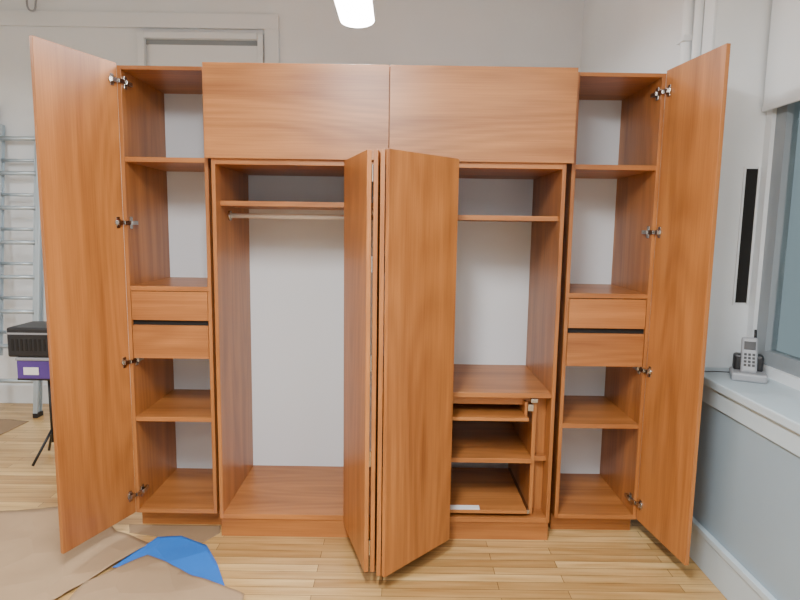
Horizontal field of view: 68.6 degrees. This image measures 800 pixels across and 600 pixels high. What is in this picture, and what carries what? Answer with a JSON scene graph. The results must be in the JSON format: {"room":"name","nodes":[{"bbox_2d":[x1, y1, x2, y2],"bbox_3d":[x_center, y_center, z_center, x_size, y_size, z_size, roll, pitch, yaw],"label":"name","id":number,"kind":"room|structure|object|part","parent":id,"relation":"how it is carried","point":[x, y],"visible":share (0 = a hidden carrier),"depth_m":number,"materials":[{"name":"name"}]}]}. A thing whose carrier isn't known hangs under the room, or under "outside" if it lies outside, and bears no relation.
{"room":"workshop studio","nodes":[
{"label":"workshop studio","id":0,"kind":"room"},
{"bbox_2d":[0,0,583,385],"bbox_3d":[-1.469,-0.960,5.197,6.770,3.850,0.200,1,7,0],"label":"wall","id":1,"kind":"structure","parent":0,"point":[506,33],"depth_m":4.94,"materials":[{"name":"white paint"}]},
{"bbox_2d":[0,384,130,403],"bbox_3d":[-1.610,0.878,5.317,6.140,0.170,0.020,1,7,0],"label":"baseboard","id":2,"kind":"structure","parent":1,"relation":"attached to","point":[9,393],"depth_m":5.30,"materials":[{"name":"white paint"}]},
{"bbox_2d":[0,10,278,29],"bbox_3d":[-2.799,-2.349,4.904,3.570,0.120,0.035,1,7,0],"label":"trim","id":3,"kind":"structure","parent":1,"relation":"attached to","point":[23,18],"depth_m":4.89,"materials":[{"name":"white paint"}]},
{"bbox_2d":[136,31,263,65],"bbox_3d":[-1.693,-0.634,5.106,1.050,3.220,0.059,1,7,0],"label":"door frame","id":4,"kind":"structure","parent":1,"relation":"attached to","point":[141,36],"depth_m":4.88,"materials":[{"name":"white paint"}]},
{"bbox_2d":[146,39,256,45],"bbox_3d":[-1.663,-2.165,4.939,0.945,0.040,0.010,1,7,0],"label":"shadow gap","id":5,"kind":"object","parent":1,"relation":"attached to","point":[148,41],"visible":1,"depth_m":4.93,"materials":[{"name":"grey paint"}]},
{"bbox_2d":[149,44,257,66],"bbox_3d":[-1.679,-0.597,5.135,0.920,3.120,0.011,1,7,0],"label":"door leaf","id":6,"kind":"structure","parent":1,"relation":"in","point":[159,55],"depth_m":4.95,"materials":[{"name":"white paint"}]},
{"bbox_2d":[264,29,279,62],"bbox_3d":[-1.098,-0.647,5.117,0.120,3.260,0.035,1,7,0],"label":"trim","id":7,"kind":"structure","parent":1,"relation":"attached to","point":[271,36],"depth_m":4.91,"materials":[{"name":"white paint"}]},
{"bbox_2d":[0,403,726,599],"bbox_3d":[-1.498,1.492,1.524,6.770,0.100,8.100,1,7,0],"label":"floor","id":8,"kind":"structure","parent":0,"point":[571,564],"depth_m":2.88,"materials":[{"name":"brown wood"}]},
{"bbox_2d":[0,419,28,434],"bbox_3d":[-3.321,1.021,4.635,0.520,0.008,0.490,1,7,0],"label":"cardboard","id":9,"kind":"object","parent":8,"relation":"on","point":[6,425],"visible":1,"depth_m":4.75,"materials":[{"name":"beige cardboard"}]},
{"bbox_2d":[0,124,43,417],"bbox_3d":[-3.242,-0.337,4.950,0.440,2.624,0.395,1,7,0],"label":"ladder","id":10,"kind":"object","parent":8,"relation":"on","point":[38,274],"visible":0.78,"depth_m":4.96,"materials":[{"name":"grey"}]},
{"bbox_2d":[17,378,53,465],"bbox_3d":[-2.396,0.807,4.041,0.323,0.594,0.304,1,7,0],"label":"tripod stand","id":11,"kind":"object","parent":8,"relation":"on","point":[50,434],"visible":0.41,"depth_m":4.03,"materials":[{"name":"black plastic"}]},
{"bbox_2d":[15,357,49,378],"bbox_3d":[-2.405,0.437,4.012,0.275,0.144,0.270,1,7,0],"label":"storage box","id":12,"kind":"object","parent":11,"relation":"on","point":[27,367],"visible":0.36,"depth_m":3.88,"materials":[{"name":"purple"}]},
{"bbox_2d":[7,321,48,356],"bbox_3d":[-2.420,0.264,3.999,0.340,0.198,0.282,1,7,0],"label":"equipment case","id":13,"kind":"object","parent":12,"relation":"on","point":[29,339],"visible":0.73,"depth_m":3.86,"materials":[{"name":"black plastic"}]},
{"bbox_3d":[-2.419,0.222,3.853,0.330,0.012,0.002,1,7,0],"label":"trim","id":14,"kind":"part","parent":13,"relation":"part of","materials":[{"name":"silver metal"}]},
{"bbox_3d":[-2.404,0.376,4.004,0.275,0.020,0.270,1,7,0],"label":"lid","id":15,"kind":"part","parent":12,"relation":"part of","materials":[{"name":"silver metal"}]},
{"bbox_3d":[-2.423,0.516,4.032,0.260,0.015,0.240,1,7,0],"label":"plate","id":16,"kind":"part","parent":11,"relation":"part of","materials":[{"name":"black plastic"}]},
{"bbox_2d":[0,506,147,599],"bbox_3d":[-1.982,1.262,2.760,1.400,0.022,1.210,1,7,0],"label":"paper sheet","id":17,"kind":"object","parent":8,"relation":"on","point":[33,566],"visible":0.84,"depth_m":2.87,"materials":[{"name":"beige paper"}]},
{"bbox_2d":[68,555,243,599],"bbox_3d":[-1.027,1.289,2.546,0.790,0.020,0.680,1,7,0],"label":"paper sheet","id":18,"kind":"object","parent":8,"relation":"on","point":[147,577],"visible":1,"depth_m":2.62,"materials":[{"name":"beige paper"}]},
{"bbox_2d":[113,536,224,585],"bbox_3d":[-1.040,1.270,2.873,0.588,0.008,0.348,3,8,17],"label":"plastic sheet","id":19,"kind":"object","parent":8,"relation":"on","point":[195,558],"visible":0.73,"depth_m":2.90,"materials":[{"name":"blue plastic"}]},
{"bbox_2d":[129,524,220,542],"bbox_3d":[-1.222,1.244,3.123,0.520,0.004,0.175,1,7,0],"label":"cardboard","id":20,"kind":"object","parent":8,"relation":"on","point":[199,533],"visible":1,"depth_m":3.15,"materials":[{"name":"beige cardboard"}]},
{"bbox_2d":[29,35,730,576],"bbox_3d":[-0.108,0.056,3.040,2.919,2.412,1.132,1,7,0],"label":"wardrobe","id":21,"kind":"object","parent":8,"relation":"on","point":[405,309],"visible":1,"depth_m":3.00,"materials":[{"name":"brown wood"}]},
{"bbox_3d":[-1.481,0.015,2.794,0.019,2.305,0.438,4,8,20],"label":"tower door","id":22,"kind":"part","parent":21,"relation":"part of","materials":[{"name":"brown wood"}]},
{"bbox_2d":[125,157,204,171],"bbox_3d":[-1.170,-0.730,3.176,0.396,0.024,0.526,1,7,0],"label":"shelf","id":23,"kind":"object","parent":21,"relation":"attached to","point":[152,164],"depth_m":3.00,"materials":[{"name":"brown wood"}]},
{"bbox_2d":[130,277,207,291],"bbox_3d":[-1.179,-0.090,3.257,0.396,0.024,0.526,1,7,0],"label":"shelf","id":24,"kind":"object","parent":21,"relation":"attached to","point":[152,284],"depth_m":3.07,"materials":[{"name":"brown wood"}]},
{"bbox_3d":[-1.181,0.030,3.014,0.390,0.148,0.019,1,7,0],"label":"drawer","id":25,"kind":"part","parent":21,"relation":"part of","materials":[{"name":"brown wood"}]},
{"bbox_3d":[-1.182,0.118,3.045,0.396,0.070,0.018,1,7,0],"label":"drawer rail","id":26,"kind":"part","parent":21,"relation":"part of","materials":[{"name":"black metal"}]},
{"bbox_3d":[-1.183,0.216,3.038,0.390,0.173,0.019,1,7,0],"label":"drawer","id":27,"kind":"part","parent":21,"relation":"part of","materials":[{"name":"brown wood"}]},
{"bbox_2d":[136,389,210,421],"bbox_3d":[-1.189,0.595,3.343,0.396,0.024,0.526,1,7,0],"label":"shelf","id":28,"kind":"object","parent":21,"relation":"attached to","point":[174,405],"depth_m":3.24,"materials":[{"name":"brown wood"}]},
{"bbox_3d":[-0.498,-0.904,2.821,0.890,0.445,0.019,1,7,0],"label":"door","id":29,"kind":"part","parent":21,"relation":"part of","materials":[{"name":"brown wood"}]},
{"bbox_2d":[220,201,372,210],"bbox_3d":[-0.487,-0.517,3.236,0.837,0.025,0.560,1,7,0],"label":"closet shelf","id":30,"kind":"object","parent":21,"relation":"attached to","point":[224,205],"depth_m":2.96,"materials":[{"name":"brown wood"}]},
{"bbox_3d":[-0.488,-0.442,3.115,0.837,0.026,0.026,1,7,0],"label":"hanging rod","id":31,"kind":"part","parent":21,"relation":"part of","materials":[{"name":"white metal"}]},
{"bbox_3d":[-0.208,0.277,2.759,0.019,1.870,0.461,-1,8,-17],"label":"bifold panel","id":32,"kind":"part","parent":21,"relation":"part of","materials":[{"name":"brown wood"}]},
{"bbox_3d":[-0.097,0.279,2.758,0.019,1.870,0.435,1,7,4],"label":"bifold panel","id":33,"kind":"part","parent":21,"relation":"part of","materials":[{"name":"brown wood"}]},
{"bbox_3d":[-0.069,0.281,2.744,0.019,1.870,0.465,1,7,3],"label":"bifold panel","id":34,"kind":"part","parent":21,"relation":"part of","materials":[{"name":"brown wood"}]},
{"bbox_3d":[0.096,0.292,2.671,0.019,1.870,0.458,8,10,43],"label":"bifold panel","id":35,"kind":"part","parent":21,"relation":"part of","materials":[{"name":"brown wood"}]},
{"bbox_3d":[0.398,-0.891,2.823,0.894,0.445,0.019,1,7,0],"label":"door","id":36,"kind":"part","parent":21,"relation":"part of","materials":[{"name":"brown wood"}]},
{"bbox_2d":[452,404,528,420],"bbox_3d":[0.311,0.583,3.243,0.703,0.017,0.460,1,7,0],"label":"keyboard tray","id":37,"kind":"object","parent":21,"relation":"on","point":[462,412],"depth_m":3.09,"materials":[{"name":"brown wood"}]},
{"bbox_2d":[451,420,531,462],"bbox_3d":[0.313,0.799,3.374,0.753,0.025,0.615,1,7,0],"label":"shelf","id":38,"kind":"object","parent":21,"relation":"attached to","point":[472,441],"depth_m":3.28,"materials":[{"name":"brown wood"}]},
{"bbox_3d":[0.317,0.517,3.094,0.753,0.055,0.020,1,7,0],"label":"desk rail","id":39,"kind":"part","parent":21,"relation":"part of","materials":[{"name":"brown wood"}]},
{"bbox_2d":[458,215,557,221],"bbox_3d":[0.373,-0.449,3.224,0.837,0.024,0.600,1,7,0],"label":"shelf","id":40,"kind":"object","parent":21,"relation":"attached to","point":[461,218],"depth_m":2.93,"materials":[{"name":"brown wood"}]},
{"bbox_2d":[563,395,638,428],"bbox_3d":[1.055,0.632,3.347,0.401,0.024,0.526,1,7,0],"label":"shelf","id":41,"kind":"object","parent":21,"relation":"attached to","point":[579,411],"depth_m":3.25,"materials":[{"name":"brown wood"}]},
{"bbox_3d":[1.061,0.259,3.042,0.395,0.172,0.019,1,7,0],"label":"drawer","id":42,"kind":"part","parent":21,"relation":"part of","materials":[{"name":"brown wood"}]},
{"bbox_3d":[1.062,0.161,3.050,0.401,0.071,0.018,1,7,0],"label":"drawer rail","id":43,"kind":"part","parent":21,"relation":"part of","materials":[{"name":"black metal"}]},
{"bbox_3d":[1.064,0.070,3.019,0.395,0.152,0.019,1,7,0],"label":"drawer","id":44,"kind":"part","parent":21,"relation":"part of","materials":[{"name":"brown wood"}]},
{"bbox_2d":[569,284,646,298],"bbox_3d":[1.065,-0.053,3.261,0.401,0.024,0.526,1,7,0],"label":"shelf","id":45,"kind":"object","parent":21,"relation":"attached to","point":[576,291],"depth_m":3.08,"materials":[{"name":"brown wood"}]},
{"bbox_2d":[575,164,655,178],"bbox_3d":[1.074,-0.693,3.180,0.401,0.024,0.526,1,7,0],"label":"shelf","id":46,"kind":"object","parent":21,"relation":"attached to","point":[582,171],"depth_m":3.00,"materials":[{"name":"brown wood"}]},
{"bbox_3d":[1.317,0.056,2.783,0.019,2.307,0.438,0,7,-7],"label":"tower door","id":47,"kind":"part","parent":21,"relation":"part of","materials":[{"name":"brown wood"}]},
{"bbox_2d":[581,0,799,599],"bbox_3d":[1.715,-0.422,1.282,0.400,3.850,7.700,1,7,0],"label":"wall","id":48,"kind":"structure","parent":0,"point":[619,36],"depth_m":2.86,"materials":[{"name":"white paint"}]},
{"bbox_2d":[676,0,704,64],"bbox_3d":[1.474,-0.750,3.067,0.084,3.650,0.137,1,7,0],"label":"pipe","id":49,"kind":"object","parent":48,"relation":"attached to","point":[690,39],"visible":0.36,"depth_m":2.98,"materials":[{"name":"white paint"}]},
{"bbox_2d":[638,470,776,599],"bbox_3d":[1.475,1.386,1.509,0.028,0.200,7.700,1,7,0],"label":"baseboard","id":50,"kind":"structure","parent":48,"relation":"attached to","point":[723,570],"depth_m":2.67,"materials":[{"name":"paint"}]},
{"bbox_2d":[701,0,717,54],"bbox_3d":[1.515,-1.102,2.910,0.015,2.908,0.101,1,7,0],"label":"pipe","id":51,"kind":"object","parent":48,"relation":"attached to","point":[710,9],"depth_m":2.87,"materials":[{"name":"white paint"}]},
{"bbox_2d":[702,384,799,456],"bbox_3d":[1.494,0.562,2.011,0.012,0.090,2.100,1,7,0],"label":"trim","id":52,"kind":"structure","parent":48,"relation":"attached to","point":[786,438],"depth_m":2.46,"materials":[{"name":"paint"}]},
{"bbox_2d":[703,367,799,433],"bbox_3d":[1.685,0.500,2.002,0.430,0.040,2.100,1,7,0],"label":"window sill","id":53,"kind":"structure","parent":48,"relation":"on","point":[774,400],"depth_m":2.54,"materials":[{"name":"paint"}]},
{"bbox_2d":[704,330,767,383],"bbox_3d":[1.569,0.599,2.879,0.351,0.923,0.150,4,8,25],"label":"cordless phone","id":54,"kind":"object","parent":53,"relation":"on","point":[747,365],"visible":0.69,"depth_m":2.79,"materials":[{"name":"silver plastic"}]},
{"bbox_2d":[746,108,799,390],"bbox_3d":[1.848,-0.688,1.853,0.100,2.360,2.100,1,7,0],"label":"frame","id":55,"kind":"object","parent":48,"relation":"attached to","point":[787,379],"visible":0.29,"depth_m":2.90,"materials":[{"name":"white paint"}]},
{"bbox_2d":[757,101,799,377],"bbox_3d":[1.848,-0.678,1.855,0.060,2.240,2.000,1,7,0],"label":"window","id":56,"kind":"structure","parent":48,"relation":"in","point":[784,115],"depth_m":2.80,"materials":[{"name":"clear glass"}]},
{"bbox_3d":[1.851,-0.698,1.852,0.006,2.180,1.900,1,7,0],"label":"glass","id":57,"kind":"part","parent":56,"relation":"part of","materials":[{"name":"clear glass"}]},
{"bbox_2d":[762,0,799,111],"bbox_3d":[1.767,-1.315,1.780,0.060,1.060,2.070,1,7,0],"label":"roller shade","id":58,"kind":"object","parent":48,"relation":"attached to","point":[782,81],"visible":1,"depth_m":2.71,"materials":[{"name":"white fabric"}]},
{"bbox_2d":[732,167,760,304],"bbox_3d":[1.743,-0.319,2.953,0.080,0.690,0.009,1,7,0],"label":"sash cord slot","id":59,"kind":"object","parent":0,"point":[751,177],"depth_m":2.95,"materials":[{"name":"black"}]},
{"bbox_3d":[-1.441,-2.427,1.031,6.770,0.100,8.100,1,7,0],"label":"ceiling","id":60,"kind":"structure","parent":0,"visible":0},
{"bbox_2d":[26,0,36,11],"bbox_3d":[-3.032,-2.623,4.807,0.100,0.497,0.016,1,7,0],"label":"hanging cable","id":61,"kind":"object","parent":60,"relation":"hanging from","point":[35,4],"visible":1,"depth_m":4.83,"materials":[{"name":"silver metal"}]},
{"bbox_2d":[334,0,374,27],"bbox_3d":[-0.269,-2.144,3.107,0.230,0.945,1.250,1,7,0],"label":"fluorescent light fixture","id":62,"kind":"object","parent":60,"relation":"hanging from","point":[351,13],"visible":1,"depth_m":3.54,"materials":[{"name":"white paint"}]}
]}

